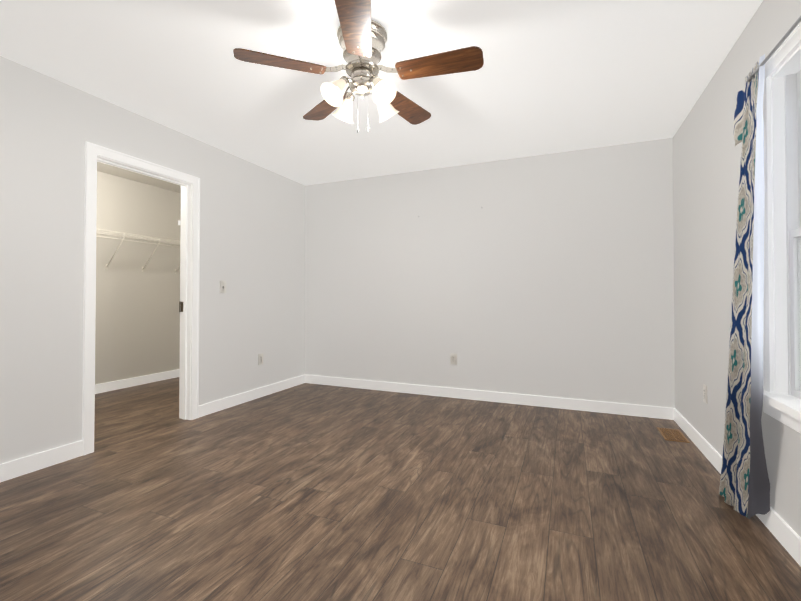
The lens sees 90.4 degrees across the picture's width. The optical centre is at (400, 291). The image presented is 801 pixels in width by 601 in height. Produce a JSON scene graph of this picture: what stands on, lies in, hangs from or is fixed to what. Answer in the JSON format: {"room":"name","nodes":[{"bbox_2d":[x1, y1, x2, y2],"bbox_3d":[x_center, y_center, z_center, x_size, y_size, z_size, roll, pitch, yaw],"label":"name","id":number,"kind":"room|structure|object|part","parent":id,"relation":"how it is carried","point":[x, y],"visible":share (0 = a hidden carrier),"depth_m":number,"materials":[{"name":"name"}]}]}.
{"room":"empty bedroom","nodes":[
{"label":"empty bedroom","id":0,"kind":"room"},
{"bbox_2d":[95,171,180,384],"bbox_3d":[-3.508,-0.113,4.084,0.120,2.440,3.200,0,-1,23],"label":"wall","id":1,"kind":"structure","parent":0,"point":[137,326],"depth_m":4.75,"materials":[{"name":"beige paint"}]},
{"bbox_2d":[95,369,179,393],"bbox_3d":[-3.446,1.056,4.043,0.013,0.100,2.960,0,-1,23],"label":"baseboard","id":2,"kind":"structure","parent":1,"relation":"attached to","point":[120,384],"depth_m":4.73,"materials":[{"name":"white paint"}]},
{"bbox_2d":[96,228,179,273],"bbox_3d":[-3.307,-0.460,4.004,0.315,0.402,2.960,0,-1,23],"label":"wire closet shelf","id":3,"kind":"object","parent":1,"relation":"attached to","point":[167,241],"visible":0.5,"depth_m":4.55,"materials":[{"name":"white metal"}]},
{"bbox_2d":[0,56,304,463],"bbox_3d":[-2.118,-0.129,2.848,0.120,2.440,4.795,0,-1,23],"label":"wall","id":4,"kind":"structure","parent":0,"point":[252,235],"depth_m":2.65,"materials":[{"name":"grey paint"}]},
{"bbox_2d":[0,440,82,481],"bbox_3d":[-2.523,1.026,1.694,0.013,0.100,2.081,0,-1,23],"label":"baseboard","id":5,"kind":"structure","parent":4,"relation":"attached to","point":[28,464],"depth_m":2.43,"materials":[{"name":"white paint"}]},
{"bbox_2d":[82,142,199,454],"bbox_3d":[-2.012,0.044,3.106,0.166,2.101,0.895,0,-1,23],"label":"door frame","id":6,"kind":"structure","parent":4,"relation":"attached to","point":[189,299],"depth_m":3.26,"materials":[{"name":"white paint"}]},
{"bbox_2d":[220,281,225,292],"bbox_3d":[-1.666,-0.048,3.744,0.019,0.116,0.072,0,-1,23],"label":"switch plate","id":7,"kind":"object","parent":4,"relation":"attached to","point":[222,286],"visible":1,"depth_m":3.74,"materials":[{"name":"white plastic"}]},
{"bbox_2d":[199,375,303,416],"bbox_3d":[-1.480,1.058,4.182,0.013,0.100,1.524,0,-1,23],"label":"baseboard","id":8,"kind":"structure","parent":4,"relation":"attached to","point":[218,405],"depth_m":4.01,"materials":[{"name":"white paint"}]},
{"bbox_2d":[258,353,262,364],"bbox_3d":[-1.475,0.708,4.202,0.010,0.116,0.072,0,-1,23],"label":"electrical outlet","id":9,"kind":"object","parent":4,"relation":"attached to","point":[260,359],"visible":1,"depth_m":4.19,"materials":[{"name":"white plastic"}]},
{"bbox_2d":[0,0,762,192],"bbox_3d":[-1.083,-1.385,2.430,5.983,0.060,4.895,0,-1,23],"label":"ceiling","id":10,"kind":"structure","parent":0,"point":[552,76],"depth_m":2.44,"materials":[{"name":"white paint"}]},
{"bbox_2d":[233,0,483,132],"bbox_3d":[-0.166,-1.085,2.094,1.188,0.548,1.205,0,-1,23],"label":"fan","id":11,"kind":"object","parent":10,"relation":"hanging from","point":[362,36],"visible":1,"depth_m":2.00,"materials":[{"name":"brown wood"}]},
{"bbox_3d":[-0.588,-1.129,1.954,0.382,0.034,0.361,0,-1,23],"label":"blade","id":12,"kind":"part","parent":11,"relation":"part of","materials":[{"name":"brown wood"}]},
{"bbox_3d":[-0.449,-1.123,2.418,0.416,0.034,0.306,0,-1,23],"label":"blade","id":13,"kind":"part","parent":11,"relation":"part of","materials":[{"name":"brown wood"}]},
{"bbox_3d":[-0.188,-1.132,1.681,0.277,0.034,0.426,0,-1,23],"label":"blade","id":14,"kind":"part","parent":11,"relation":"part of","materials":[{"name":"brown wood"}]},
{"bbox_3d":[0.036,-1.123,2.426,0.207,0.034,0.436,0,-1,23],"label":"blade","id":15,"kind":"part","parent":11,"relation":"part of","materials":[{"name":"brown wood"}]},
{"bbox_3d":[0.194,-1.128,1.980,0.435,0.034,0.172,0,-1,23],"label":"blade","id":16,"kind":"part","parent":11,"relation":"part of","materials":[{"name":"brown wood"}]},
{"bbox_2d":[0,377,800,600],"bbox_3d":[-1.083,1.115,2.398,5.983,0.060,4.895,0,-1,23],"label":"floor","id":17,"kind":"structure","parent":0,"point":[309,492],"depth_m":1.97,"materials":[{"name":"brown wood"}]},
{"bbox_2d":[657,427,689,442],"bbox_3d":[2.082,1.091,3.046,0.150,0.006,0.300,0,-1,23],"label":"floor vent","id":18,"kind":"object","parent":17,"relation":"in","point":[673,434],"visible":1,"depth_m":3.02,"materials":[{"name":"brown metal"}]},
{"bbox_2d":[305,138,674,407],"bbox_3d":[0.688,-0.112,4.205,4.003,2.440,0.120,0,-1,23],"label":"wall","id":19,"kind":"structure","parent":0,"point":[550,275],"depth_m":3.99,"materials":[{"name":"grey paint"}]},
{"bbox_2d":[450,353,456,364],"bbox_3d":[0.558,0.703,4.179,0.072,0.116,0.010,0,-1,23],"label":"electrical outlet","id":20,"kind":"object","parent":19,"relation":"attached to","point":[453,358],"visible":1,"depth_m":4.18,"materials":[{"name":"white plastic"}]},
{"bbox_2d":[304,375,671,419],"bbox_3d":[0.578,1.058,4.164,3.820,0.100,0.013,0,-1,23],"label":"baseboard","id":21,"kind":"structure","parent":19,"relation":"attached to","point":[522,399],"depth_m":3.96,"materials":[{"name":"white paint"}]},
{"bbox_2d":[673,0,800,536],"bbox_3d":[1.555,-0.149,1.307,0.160,2.440,4.555,0,-1,23],"label":"wall","id":22,"kind":"structure","parent":0,"point":[706,161],"depth_m":2.48,"materials":[{"name":"grey paint"}]},
{"bbox_2d":[703,384,707,403],"bbox_3d":[2.036,0.681,2.661,0.010,0.116,0.072,0,-1,23],"label":"electrical outlet","id":23,"kind":"object","parent":22,"relation":"attached to","point":[705,398],"visible":0.96,"depth_m":2.64,"materials":[{"name":"white plastic"}]},
{"bbox_2d":[672,408,800,565],"bbox_3d":[1.475,1.022,1.325,0.013,0.100,4.555,0,-1,23],"label":"baseboard","id":24,"kind":"structure","parent":22,"relation":"attached to","point":[785,534],"depth_m":1.81,"materials":[{"name":"white paint"}]},
{"bbox_2d":[719,16,800,518],"bbox_3d":[1.431,0.009,1.363,0.115,2.124,1.742,0,-1,23],"label":"curtain","id":25,"kind":"object","parent":22,"relation":"attached to","point":[744,488],"visible":1,"depth_m":1.89,"materials":[{"name":"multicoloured fabric"}]},
{"bbox_3d":[1.661,0.016,1.937,0.096,2.124,0.504,0,-1,23],"label":"panel","id":26,"kind":"part","parent":25,"relation":"part of","materials":[{"name":"fabric"}]},
{"bbox_2d":[763,22,800,432],"bbox_3d":[1.536,-0.248,1.334,0.215,1.594,1.072,0,-1,23],"label":"window","id":27,"kind":"structure","parent":22,"relation":"in","point":[780,404],"depth_m":1.75,"materials":[{"name":"white paint"}]},
{"bbox_3d":[1.563,-0.254,1.334,0.082,1.416,0.884,0,-1,23],"label":"window sash","id":28,"kind":"part","parent":27,"relation":"part of","materials":[{"name":"white plastic"}]}
]}

